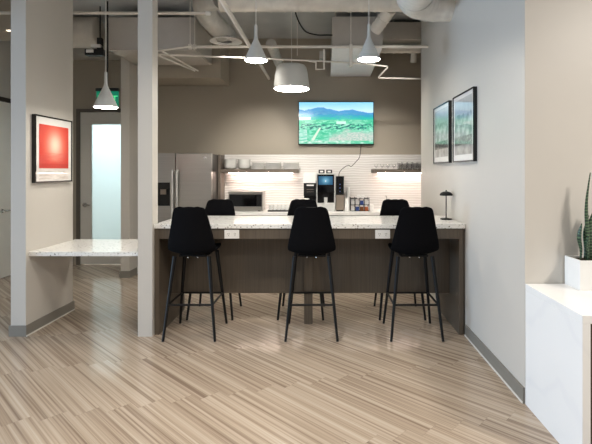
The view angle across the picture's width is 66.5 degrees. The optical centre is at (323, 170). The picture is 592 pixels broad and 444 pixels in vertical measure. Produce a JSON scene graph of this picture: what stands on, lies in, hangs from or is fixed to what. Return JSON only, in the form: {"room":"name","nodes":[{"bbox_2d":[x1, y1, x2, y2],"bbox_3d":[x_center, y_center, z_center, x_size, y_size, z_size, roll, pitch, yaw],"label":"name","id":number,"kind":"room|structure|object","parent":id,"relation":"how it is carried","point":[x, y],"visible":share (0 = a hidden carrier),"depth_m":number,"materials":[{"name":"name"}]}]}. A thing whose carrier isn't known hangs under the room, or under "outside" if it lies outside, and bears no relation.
{"room":"common room","nodes":[
{"label":"common room","id":0,"kind":"room"},
{"bbox_2d":[0,41,10,98],"bbox_3d":[-4.670,-0.310,2.450,0.100,3.720,9.900,0,0,0],"label":"wall","id":1,"kind":"structure","parent":0,"point":[5,46],"depth_m":6.53,"materials":[{"name":"beige paint"}]},
{"bbox_2d":[0,96,10,277],"bbox_3d":[-4.638,0.250,6.300,0.165,2.600,1.100,0,0,0],"label":"door","id":2,"kind":"structure","parent":1,"relation":"in","point":[5,103],"depth_m":6.53,"materials":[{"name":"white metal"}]},
{"bbox_2d":[0,11,205,14],"bbox_3d":[-2.974,-1.778,5.080,3.289,0.039,0.034,0,0,0],"label":"ceiling pipe","id":3,"kind":"object","parent":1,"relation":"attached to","point":[1,12],"visible":0.52,"depth_m":5.07,"materials":[{"name":"grey metal"}]},
{"bbox_2d":[0,0,10,40],"bbox_3d":[-4.035,-1.950,5.800,1.170,0.440,0.400,0,0,0],"label":"bulkhead","id":4,"kind":"object","parent":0,"point":[5,5],"visible":0.29,"depth_m":5.60,"materials":[{"name":"beige paint"}]},
{"bbox_2d":[11,0,72,324],"bbox_3d":[-2.860,-0.310,4.605,0.140,3.720,0.790,0,0,0],"label":"wall","id":5,"kind":"structure","parent":0,"point":[41,30],"depth_m":4.40,"materials":[{"name":"beige paint"}]},
{"bbox_2d":[9,301,74,336],"bbox_3d":[-2.860,1.500,4.605,0.164,0.100,0.814,0,0,0],"label":"baseboard","id":6,"kind":"structure","parent":5,"relation":"attached to","point":[14,330],"depth_m":4.38,"materials":[{"name":"grey plastic"}]},
{"bbox_2d":[26,309,74,336],"bbox_3d":[-2.775,1.544,4.604,0.006,0.012,0.812,0,0,0],"label":"trim","id":7,"kind":"structure","parent":5,"relation":"attached to","point":[73,309],"depth_m":4.54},
{"bbox_2d":[32,114,71,182],"bbox_3d":[-2.771,-0.210,4.609,0.036,0.660,0.631,0,0,0],"label":"framed picture","id":8,"kind":"object","parent":5,"relation":"attached to","point":[51,136],"visible":1,"depth_m":4.56},
{"bbox_2d":[39,124,67,179],"bbox_3d":[-2.760,-0.181,4.609,0.001,0.547,0.500,0,0,0],"label":"print","id":9,"kind":"object","parent":8,"relation":"attached to","point":[53,140],"depth_m":4.59},
{"bbox_2d":[29,239,137,255],"bbox_3d":[-2.264,0.790,4.645,1.052,0.040,0.790,0,0,0],"label":"ledge","id":10,"kind":"object","parent":5,"relation":"attached to","point":[76,247],"visible":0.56,"depth_m":4.44,"materials":[{"name":"stone"}]},
{"bbox_2d":[121,57,137,272],"bbox_3d":[-2.873,-0.310,6.950,0.125,3.720,0.900,0,0,0],"label":"wall","id":11,"kind":"structure","parent":0,"point":[129,80],"depth_m":6.50,"materials":[{"name":"beige paint"}]},
{"bbox_2d":[120,267,136,277],"bbox_3d":[-2.873,1.500,6.614,0.149,0.100,0.252,0,0,0],"label":"baseboard","id":12,"kind":"structure","parent":11,"relation":"attached to","point":[123,274],"depth_m":6.49,"materials":[{"name":"grey plastic"}]},
{"bbox_2d":[106,17,211,64],"bbox_3d":[-2.248,-1.772,6.270,1.145,0.415,0.900,0,0,0],"label":"duct","id":13,"kind":"object","parent":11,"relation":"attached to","point":[173,32],"visible":0.71,"depth_m":5.82,"materials":[{"name":"metal"}]},
{"bbox_2d":[138,0,157,336],"bbox_3d":[-1.670,-0.310,4.269,0.136,3.720,0.137,0,0,0],"label":"column","id":14,"kind":"structure","parent":0,"point":[147,9],"depth_m":4.20,"materials":[{"name":"beige paint"}]},
{"bbox_2d":[137,26,228,85],"bbox_3d":[-2.183,-1.780,7.085,1.254,0.780,0.630,0,0,0],"label":"soffit","id":15,"kind":"structure","parent":0,"point":[216,74],"depth_m":6.77,"materials":[{"name":"beige paint"}]},
{"bbox_2d":[73,39,420,264],"bbox_3d":[-0.010,-0.310,7.450,9.420,3.720,0.100,0,0,0],"label":"wall","id":16,"kind":"structure","parent":0,"point":[248,115],"depth_m":7.40,"materials":[{"name":"beige paint"}]},
{"bbox_2d":[76,109,120,264],"bbox_3d":[-3.525,0.270,7.416,1.070,2.560,0.169,0,0,0],"label":"door","id":17,"kind":"structure","parent":16,"relation":"in","point":[98,131],"depth_m":7.42,"materials":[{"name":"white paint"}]},
{"bbox_2d":[219,0,269,79],"bbox_3d":[-0.905,-1.510,5.000,0.046,0.046,4.799,0,0,0],"label":"ceiling pipe","id":18,"kind":"object","parent":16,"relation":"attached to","point":[223,2],"visible":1,"depth_m":4.70,"materials":[{"name":"grey metal"}]},
{"bbox_2d":[221,169,298,172],"bbox_3d":[-1.018,0.013,7.263,1.225,0.067,0.247,0,0,0],"label":"wall shelf","id":19,"kind":"object","parent":16,"relation":"attached to","point":[222,170],"visible":1,"depth_m":7.14,"materials":[{"name":"grey laminate"}]},
{"bbox_2d":[224,166,235,168],"bbox_3d":[-1.514,-0.050,7.270,0.198,0.058,0.198,0,0,0],"label":"bowl","id":20,"kind":"object","parent":19,"relation":"on","point":[225,167],"visible":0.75,"depth_m":7.20,"materials":[{"name":"white ceramic"}]},
{"bbox_2d":[238,166,249,168],"bbox_3d":[-1.288,-0.050,7.270,0.198,0.058,0.198,0,0,0],"label":"bowl","id":21,"kind":"object","parent":19,"relation":"on","point":[240,167],"visible":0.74,"depth_m":7.20,"materials":[{"name":"white ceramic"}]},
{"bbox_2d":[266,39,283,67],"bbox_3d":[-0.700,-1.670,6.670,0.141,0.141,1.440,0,0,0],"label":"flexible duct","id":22,"kind":"object","parent":16,"relation":"attached to","point":[274,52],"visible":0.62,"depth_m":6.18,"materials":[{"name":"grey metal"}]},
{"bbox_2d":[225,154,420,208],"bbox_3d":[0.484,0.186,7.394,4.228,0.899,0.012,0,0,0],"label":"backsplash","id":23,"kind":"structure","parent":16,"relation":"attached to","point":[280,188],"depth_m":7.39,"materials":[{"name":"white tile"}]},
{"bbox_2d":[298,102,373,144],"bbox_3d":[0.198,-0.770,7.359,1.231,0.704,0.080,0,0,0],"label":"television","id":24,"kind":"object","parent":16,"relation":"attached to","point":[319,123],"visible":1,"depth_m":7.32,"materials":[{"name":"black plastic"}]},
{"bbox_2d":[371,169,420,172],"bbox_3d":[1.560,0.013,7.263,1.580,0.067,0.247,0,0,0],"label":"wall shelf","id":25,"kind":"object","parent":16,"relation":"attached to","point":[372,170],"visible":0.52,"depth_m":7.14,"materials":[{"name":"grey laminate"}]},
{"bbox_2d":[397,162,401,168],"bbox_3d":[1.215,-0.076,7.235,0.076,0.112,0.076,0,0,0],"label":"tumbler","id":26,"kind":"object","parent":25,"relation":"on","point":[399,164],"visible":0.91,"depth_m":7.21,"materials":[{"name":"clear glass"}]},
{"bbox_2d":[402,162,406,168],"bbox_3d":[1.297,-0.076,7.235,0.076,0.112,0.076,0,0,0],"label":"tumbler","id":27,"kind":"object","parent":25,"relation":"on","point":[404,164],"visible":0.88,"depth_m":7.21,"materials":[{"name":"clear glass"}]},
{"bbox_2d":[407,162,411,168],"bbox_3d":[1.379,-0.076,7.235,0.076,0.112,0.076,0,0,0],"label":"tumbler","id":28,"kind":"object","parent":25,"relation":"on","point":[409,164],"visible":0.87,"depth_m":7.21,"materials":[{"name":"clear glass"}]},
{"bbox_2d":[73,0,420,38],"bbox_3d":[-0.010,-2.220,2.500,9.420,0.100,10.000,0,0,0],"label":"ceiling","id":29,"kind":"structure","parent":0,"point":[274,25],"depth_m":6.34,"materials":[{"name":"grey paint"}]},
{"bbox_2d":[73,17,104,47],"bbox_3d":[-3.655,-1.946,6.300,1.090,0.449,0.417,0,0,0],"label":"duct","id":30,"kind":"object","parent":29,"relation":"hanging from","point":[85,29],"visible":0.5,"depth_m":6.14,"materials":[{"name":"grey metal"}]},
{"bbox_2d":[85,6,104,56],"bbox_3d":[-3.020,-1.842,5.942,0.240,0.654,0.115,0,0,0],"label":"emergency light","id":31,"kind":"object","parent":29,"relation":"hanging from","point":[98,50],"visible":1,"depth_m":5.92,"materials":[{"name":"black plastic"}]},
{"bbox_2d":[73,45,120,59],"bbox_3d":[-3.780,-1.990,7.170,1.679,0.360,0.440,0,0,0],"label":"duct","id":32,"kind":"object","parent":29,"relation":"hanging from","point":[78,53],"visible":0.02,"depth_m":7.14,"materials":[{"name":"metal"}]},
{"bbox_2d":[95,88,101,98],"bbox_3d":[-2.881,-0.984,5.770,0.077,0.128,0.040,0,0,0],"label":"exit sign","id":33,"kind":"object","parent":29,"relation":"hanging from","point":[98,90],"depth_m":5.77,"materials":[{"name":"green plastic"}]},
{"bbox_2d":[93,0,117,108],"bbox_3d":[-2.245,-1.409,4.630,0.236,1.522,0.236,0,0,0],"label":"pendant lamp","id":34,"kind":"object","parent":29,"relation":"hanging from","point":[105,99],"visible":1,"depth_m":4.59,"materials":[{"name":"grey metal"}]},
{"bbox_2d":[94,106,116,108],"bbox_3d":[-2.245,-0.650,4.630,0.224,0.002,0.224,0,0,0],"label":"diffuser","id":35,"kind":"object","parent":34,"relation":"attached to","point":[103,107],"depth_m":4.63,"materials":[{"name":"white plastic"}]},
{"bbox_2d":[107,1,107,82],"bbox_3d":[-2.766,-1.642,5.770,0.005,1.035,0.040,0,0,0],"label":"pendant cord","id":36,"kind":"object","parent":29,"relation":"hanging from","point":[107,1],"depth_m":5.76,"materials":[{"name":"black plastic"}]},
{"bbox_2d":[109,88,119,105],"bbox_3d":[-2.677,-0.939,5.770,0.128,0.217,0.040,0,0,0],"label":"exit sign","id":37,"kind":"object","parent":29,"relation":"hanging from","point":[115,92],"depth_m":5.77,"materials":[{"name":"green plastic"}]},
{"bbox_2d":[244,25,266,62],"bbox_3d":[-0.700,-1.650,4.630,0.236,1.040,0.236,0,0,0],"label":"pendant lamp","id":38,"kind":"object","parent":29,"relation":"hanging from","point":[255,54],"visible":1,"depth_m":4.58,"materials":[{"name":"white metal"}]},
{"bbox_2d":[245,58,266,62],"bbox_3d":[-0.700,-1.132,4.630,0.224,0.002,0.224,0,0,0],"label":"diffuser","id":39,"kind":"object","parent":38,"relation":"attached to","point":[252,60],"depth_m":4.62,"materials":[{"name":"white plastic"}]},
{"bbox_2d":[274,12,308,91],"bbox_3d":[-0.425,-1.619,5.900,0.470,1.100,0.470,0,0,0],"label":"drum pendant","id":40,"kind":"object","parent":29,"relation":"hanging from","point":[289,77],"visible":0.92,"depth_m":5.73,"materials":[{"name":"white metal"}]},
{"bbox_2d":[274,86,308,91],"bbox_3d":[-0.425,-1.070,5.900,0.452,0.002,0.452,0,0,0],"label":"diffuser","id":41,"kind":"object","parent":40,"relation":"attached to","point":[279,88],"depth_m":5.86,"materials":[{"name":"white plastic"}]},
{"bbox_2d":[297,12,297,55],"bbox_3d":[-0.340,-1.815,5.720,0.008,0.709,0.008,0,0,0],"label":"ceiling pipe","id":42,"kind":"object","parent":29,"relation":"hanging from","point":[297,12],"visible":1,"depth_m":5.72,"materials":[{"name":"grey metal"}]},
{"bbox_2d":[188,2,427,66],"bbox_3d":[-0.203,-1.750,5.780,3.074,0.839,0.050,0,0,0],"label":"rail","id":43,"kind":"object","parent":29,"relation":"hanging from","point":[350,46],"visible":0.97,"depth_m":5.77,"materials":[{"name":"grey metal"}]},
{"bbox_2d":[158,46,190,51],"bbox_3d":[-1.850,-1.492,5.520,0.022,0.206,0.546,0,0,31],"label":"ceiling pipe","id":44,"kind":"object","parent":43,"relation":"attached to","point":[183,46],"visible":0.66,"depth_m":5.52,"materials":[{"name":"grey metal"}]},
{"bbox_2d":[319,51,325,59],"bbox_3d":[-0.020,-1.500,5.880,0.080,0.100,0.080,0,0,0],"label":"junction box","id":45,"kind":"object","parent":43,"relation":"attached to","point":[320,52],"visible":0.93,"depth_m":5.84,"materials":[{"name":"paint"}]},
{"bbox_2d":[217,0,401,34],"bbox_3d":[0.067,-1.931,5.368,2.534,0.477,0.655,0,0,0],"label":"spiral duct","id":46,"kind":"object","parent":29,"relation":"hanging from","point":[387,9],"visible":0.85,"depth_m":5.12,"materials":[{"name":"grey metal"}]},
{"bbox_2d":[192,0,235,41],"bbox_3d":[-1.365,-1.891,5.552,0.422,0.467,0.933,0,0,0],"label":"flexible duct","id":47,"kind":"object","parent":46,"relation":"attached to","point":[214,24],"visible":0.88,"depth_m":5.52,"materials":[{"name":"grey metal"}]},
{"bbox_2d":[210,36,241,44],"bbox_3d":[-1.285,-1.710,5.900,0.420,0.050,0.420,0,0,0],"label":"air diffuser","id":48,"kind":"object","parent":47,"relation":"attached to","point":[232,40],"visible":0.87,"depth_m":5.90,"materials":[{"name":"white plastic"}]},
{"bbox_2d":[295,12,332,35],"bbox_3d":[-0.168,-1.955,5.718,0.580,0.434,0.163,0,0,-34],"label":"cable","id":49,"kind":"object","parent":29,"relation":"hanging from","point":[295,12],"visible":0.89,"depth_m":5.78,"materials":[{"name":"black rubber"}]},
{"bbox_2d":[330,12,382,76],"bbox_3d":[0.432,-1.856,6.605,0.655,0.626,1.570,0,0,0],"label":"handler","id":50,"kind":"object","parent":29,"relation":"hanging from","point":[340,29],"visible":0.57,"depth_m":5.82,"materials":[{"name":"paint"}]},
{"bbox_2d":[357,24,379,61],"bbox_3d":[0.462,-1.655,4.630,0.236,1.030,0.236,0,0,0],"label":"pendant lamp","id":51,"kind":"object","parent":29,"relation":"hanging from","point":[368,53],"visible":1,"depth_m":4.58,"materials":[{"name":"white metal"}]},
{"bbox_2d":[358,57,379,61],"bbox_3d":[0.462,-1.142,4.630,0.224,0.002,0.224,0,0,0],"label":"diffuser","id":52,"kind":"object","parent":51,"relation":"attached to","point":[362,59],"depth_m":4.62,"materials":[{"name":"white plastic"}]},
{"bbox_2d":[383,20,420,44],"bbox_3d":[1.690,-2.020,6.700,1.819,0.300,0.600,0,0,0],"label":"duct","id":53,"kind":"object","parent":29,"relation":"hanging from","point":[394,33],"visible":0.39,"depth_m":6.40,"materials":[{"name":"metal"}]},
{"bbox_2d":[380,48,420,62],"bbox_3d":[1.700,-1.732,6.639,1.799,0.276,0.205,0,0,0],"label":"spiral duct","id":54,"kind":"object","parent":53,"relation":"hanging from","point":[413,51],"visible":0.3,"depth_m":6.56,"materials":[{"name":"grey metal"}]},
{"bbox_2d":[396,0,454,21],"bbox_3d":[1.026,-1.871,3.569,0.616,0.597,2.738,0,0,0],"label":"spiral duct","id":55,"kind":"object","parent":29,"relation":"hanging from","point":[423,10],"visible":1,"depth_m":4.58,"materials":[{"name":"grey metal"}]},
{"bbox_2d":[0,264,558,443],"bbox_3d":[-0.010,1.600,2.500,9.420,0.100,10.000,0,0,0],"label":"floor","id":56,"kind":"structure","parent":0,"point":[87,376],"depth_m":3.42,"materials":[{"name":"brown wood"}]},
{"bbox_2d":[158,153,217,222],"bbox_3d":[-2.134,0.646,7.020,0.912,1.808,0.731,0,0,0],"label":"refrigerator","id":57,"kind":"object","parent":56,"relation":"on","point":[184,179],"visible":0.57,"depth_m":6.72,"materials":[{"name":"silver metal"}]},
{"bbox_2d":[162,207,227,341],"bbox_3d":[-1.220,0.936,4.302,0.492,1.220,0.516,0,0,0],"label":"bar stool","id":58,"kind":"object","parent":56,"relation":"on","point":[190,235],"visible":1,"depth_m":4.10,"materials":[{"name":"black plastic"}]},
{"bbox_2d":[186,199,241,319],"bbox_3d":[-1.180,0.936,4.890,0.492,1.220,0.516,0,0,0],"label":"bar stool","id":59,"kind":"object","parent":56,"relation":"on","point":[214,207],"visible":0.38,"depth_m":5.10,"materials":[{"name":"black fabric"}]},
{"bbox_2d":[218,155,224,198],"bbox_3d":[-1.653,0.650,7.250,0.038,1.800,0.299,0,0,0],"label":"panel","id":60,"kind":"object","parent":56,"relation":"on","point":[221,176],"visible":0.36,"depth_m":7.17,"materials":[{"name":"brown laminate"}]},
{"bbox_2d":[236,215,272,215],"bbox_3d":[-1.205,1.113,7.095,0.841,0.873,0.600,0,0,0],"label":"base cabinet","id":61,"kind":"object","parent":56,"relation":"on","point":[236,215],"visible":0.02,"depth_m":6.84,"materials":[{"name":"grey laminate"}]},
{"bbox_2d":[235,209,380,214],"bbox_3d":[0.485,0.656,7.093,4.226,0.040,0.587,0,0,0],"label":"countertop","id":62,"kind":"structure","parent":61,"relation":"on","point":[265,211],"depth_m":6.82,"materials":[{"name":"white stone"}]},
{"bbox_2d":[228,190,264,210],"bbox_3d":[-1.220,0.480,7.160,0.529,0.310,0.360,0,0,0],"label":"microwave","id":63,"kind":"object","parent":62,"relation":"on","point":[243,200],"visible":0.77,"depth_m":6.98,"materials":[{"name":"metal"}]},
{"bbox_2d":[268,209,288,211],"bbox_3d":[-0.709,0.625,7.035,0.327,0.020,0.170,0,0,0],"label":"tray","id":64,"kind":"object","parent":62,"relation":"on","point":[272,210],"visible":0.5,"depth_m":6.95,"materials":[{"name":"black plastic"}]},
{"bbox_2d":[303,173,316,200],"bbox_3d":[-0.222,0.336,7.165,0.200,0.600,0.330,0,0,0],"label":"coffee brewer","id":65,"kind":"object","parent":62,"relation":"on","point":[309,179],"visible":0.67,"depth_m":7.03,"materials":[{"name":"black plastic"}]},
{"bbox_2d":[317,170,334,210],"bbox_3d":[0.030,0.311,7.151,0.292,0.648,0.358,0,0,0],"label":"coffee machine","id":66,"kind":"object","parent":62,"relation":"on","point":[325,181],"visible":0.98,"depth_m":6.98,"materials":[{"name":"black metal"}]},
{"bbox_2d":[317,203,333,210],"bbox_3d":[0.028,0.573,7.072,0.261,0.125,0.174,0,0,0],"label":"drip tray","id":67,"kind":"object","parent":66,"relation":"on","point":[330,206],"depth_m":6.99,"materials":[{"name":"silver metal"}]},
{"bbox_2d":[335,176,343,210],"bbox_3d":[0.248,0.363,7.154,0.123,0.545,0.333,0,0,0],"label":"coffee machine","id":68,"kind":"object","parent":62,"relation":"on","point":[339,180],"visible":1,"depth_m":7.00,"materials":[{"name":"beige metal"}]},
{"bbox_2d":[350,197,368,210],"bbox_3d":[0.559,0.527,7.110,0.296,0.214,0.188,0,0,0],"label":"rack","id":69,"kind":"object","parent":62,"relation":"on","point":[354,198],"visible":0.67,"depth_m":7.02,"materials":[{"name":"black metal"}]},
{"bbox_3d":[0.362,0.581,7.050,0.080,0.110,0.080,0,0,0],"label":"paper cup","id":70,"kind":"object","parent":62,"relation":"on","visible":0},
{"bbox_3d":[0.362,0.548,7.050,0.080,0.110,0.080,0,0,0],"label":"paper cup","id":71,"kind":"object","parent":70,"relation":"on","visible":0},
{"bbox_3d":[0.362,0.516,7.050,0.080,0.110,0.080,0,0,0],"label":"paper cup","id":72,"kind":"object","parent":71,"relation":"on","visible":0},
{"bbox_2d":[345,198,349,204],"bbox_3d":[0.362,0.484,7.050,0.080,0.110,0.080,0,0,0],"label":"paper cup","id":73,"kind":"object","parent":72,"relation":"on","point":[347,202],"visible":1,"depth_m":7.02,"materials":[{"name":"white paper"}]},
{"bbox_2d":[277,199,324,320],"bbox_3d":[-0.238,0.936,4.890,0.492,1.220,0.516,0,0,1],"label":"bar stool","id":74,"kind":"object","parent":56,"relation":"on","point":[296,203],"visible":0.26,"depth_m":5.10,"materials":[{"name":"black fabric"}]},
{"bbox_2d":[155,229,463,334],"bbox_3d":[-0.140,1.048,4.633,2.916,1.003,0.775,0,0,0],"label":"kitchen island","id":75,"kind":"object","parent":56,"relation":"on","point":[260,260],"visible":0.53,"depth_m":4.57,"materials":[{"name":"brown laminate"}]},
{"bbox_2d":[224,230,238,238],"bbox_3d":[-0.869,0.601,4.242,0.140,0.082,0.011,0,0,0],"label":"power outlet","id":76,"kind":"object","parent":75,"relation":"attached to","point":[228,234],"visible":1,"depth_m":4.24,"materials":[{"name":"white plastic"}]},
{"bbox_2d":[154,216,464,228],"bbox_3d":[-0.135,0.526,4.633,2.931,0.042,0.795,0,0,0],"label":"island countertop","id":77,"kind":"structure","parent":75,"relation":"on","point":[216,222],"depth_m":4.37,"materials":[{"name":"stone"}]},
{"bbox_2d":[440,190,452,219],"bbox_3d":[1.262,0.353,4.650,0.132,0.304,0.132,0,0,0],"label":"table lamp","id":78,"kind":"object","parent":77,"relation":"on","point":[446,193],"visible":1,"depth_m":4.62,"materials":[{"name":"black metal"}]},
{"bbox_2d":[375,230,389,238],"bbox_3d":[0.553,0.601,4.242,0.140,0.082,0.011,0,0,0],"label":"power outlet","id":79,"kind":"object","parent":75,"relation":"attached to","point":[379,234],"visible":1,"depth_m":4.24,"materials":[{"name":"white plastic"}]},
{"bbox_2d":[284,207,338,341],"bbox_3d":[-0.115,0.936,4.302,0.492,1.220,0.516,0,0,-1],"label":"bar stool","id":80,"kind":"object","parent":56,"relation":"on","point":[311,234],"visible":1,"depth_m":4.09,"materials":[{"name":"black plastic"}]},
{"bbox_2d":[329,215,379,215],"bbox_3d":[0.485,1.113,7.095,0.841,0.873,0.600,0,0,0],"label":"base cabinet","id":81,"kind":"object","parent":56,"relation":"on","point":[329,215],"visible":0.02,"depth_m":6.84,"materials":[{"name":"grey laminate"}]},
{"bbox_2d":[373,199,425,319],"bbox_3d":[0.810,0.936,4.890,0.492,1.220,0.516,0,0,0],"label":"bar stool","id":82,"kind":"object","parent":56,"relation":"on","point":[389,207],"visible":0.32,"depth_m":5.10,"materials":[{"name":"black plastic"}]},
{"bbox_2d":[383,207,443,341],"bbox_3d":[0.840,0.936,4.302,0.492,1.220,0.516,0,0,-1],"label":"bar stool","id":83,"kind":"object","parent":56,"relation":"on","point":[415,235],"visible":1,"depth_m":4.10,"materials":[{"name":"black plastic"}]},
{"bbox_2d":[525,284,591,443],"bbox_3d":[2.143,1.150,2.652,1.615,0.800,0.667,0,0,0],"label":"credenza","id":84,"kind":"object","parent":56,"relation":"on","point":[558,317],"visible":1,"depth_m":2.57,"materials":[{"name":"white stone"}]},
{"bbox_2d":[565,255,591,290],"bbox_3d":[1.872,0.656,2.890,0.556,0.188,0.180,0,0,0],"label":"planter","id":85,"kind":"object","parent":84,"relation":"on","point":[578,273],"visible":1,"depth_m":2.83,"materials":[{"name":"white ceramic"}]},
{"bbox_2d":[577,173,591,259],"bbox_3d":[1.692,0.294,2.892,0.132,0.561,0.082,0,0,-30],"label":"snake plant","id":86,"kind":"object","parent":85,"relation":"on","point":[587,231],"visible":0.98,"depth_m":2.88,"materials":[{"name":"green plant"}]},
{"bbox_2d":[421,0,548,387],"bbox_3d":[1.415,-0.310,4.590,0.160,3.720,3.200,0,0,0],"label":"wall","id":87,"kind":"structure","parent":0,"point":[500,48],"depth_m":3.48,"materials":[{"name":"beige paint"}]},
{"bbox_2d":[433,100,451,163],"bbox_3d":[1.317,-0.406,5.027,0.033,0.653,0.665,0,0,0],"label":"framed picture","id":88,"kind":"object","parent":87,"relation":"attached to","point":[442,114],"visible":1,"depth_m":4.96},
{"bbox_2d":[435,106,447,157],"bbox_3d":[1.308,-0.416,5.027,0.001,0.533,0.555,0,0,0],"label":"print","id":89,"kind":"object","parent":88,"relation":"attached to","point":[441,116],"depth_m":5.01},
{"bbox_2d":[453,86,476,162],"bbox_3d":[1.317,-0.406,4.237,0.033,0.653,0.635,0,0,0],"label":"framed picture","id":90,"kind":"object","parent":87,"relation":"attached to","point":[465,103],"visible":1,"depth_m":4.16},
{"bbox_2d":[455,93,471,154],"bbox_3d":[1.308,-0.416,4.237,0.001,0.533,0.525,0,0,0],"label":"print","id":91,"kind":"object","parent":90,"relation":"attached to","point":[463,107],"depth_m":4.22},
{"bbox_2d":[464,335,522,403],"bbox_3d":[1.320,1.544,3.606,0.006,0.012,1.228,0,0,0],"label":"trim","id":92,"kind":"structure","parent":87,"relation":"attached to","point":[497,373],"depth_m":3.44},
{"bbox_2d":[465,324,524,403],"bbox_3d":[1.329,1.498,3.608,0.012,0.105,1.233,0,0,0],"label":"baseboard","id":93,"kind":"structure","parent":87,"relation":"attached to","point":[516,386],"depth_m":3.43,"materials":[{"name":"grey plastic"}]},
{"bbox_2d":[549,0,591,283],"bbox_3d":[3.098,-0.310,3.070,3.205,3.720,0.160,0,0,0],"label":"wall","id":94,"kind":"structure","parent":0,"point":[570,21],"depth_m":2.99,"materials":[{"name":"beige paint"}]},
{"bbox_3d":[2.650,-0.310,5.275,0.100,3.720,4.250,0,0,0],"label":"wall","id":95,"kind":"structure","parent":0,"visible":0},
{"bbox_2d":[158,54,420,79],"bbox_3d":[0.280,-1.335,5.960,4.684,0.151,0.275,0,0,-13],"label":"ceiling pipe","id":96,"kind":"object","parent":95,"relation":"attached to","point":[386,68],"visible":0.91,"depth_m":5.70,"materials":[{"name":"white metal"}]},
{"bbox_2d":[158,55,194,71],"bbox_3d":[-1.919,-1.400,5.895,0.022,0.022,0.874,0,0,13],"label":"ceiling pipe","id":97,"kind":"object","parent":96,"relation":"attached to","point":[158,55],"visible":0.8,"depth_m":5.84,"materials":[{"name":"white metal"}]},
{"bbox_2d":[161,51,198,70],"bbox_3d":[-1.837,-1.400,5.805,0.022,0.022,1.039,0,0,7],"label":"ceiling pipe","id":98,"kind":"object","parent":96,"relation":"attached to","point":[161,51],"visible":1,"depth_m":5.74,"materials":[{"name":"white metal"}]},
{"bbox_2d":[309,49,324,69],"bbox_3d":[-0.091,-1.405,5.700,0.205,0.260,0.022,0,0,0],"label":"ceiling pipe","id":99,"kind":"object","parent":96,"relation":"hanging from","point":[315,62],"visible":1,"depth_m":5.69,"materials":[{"name":"white metal"}]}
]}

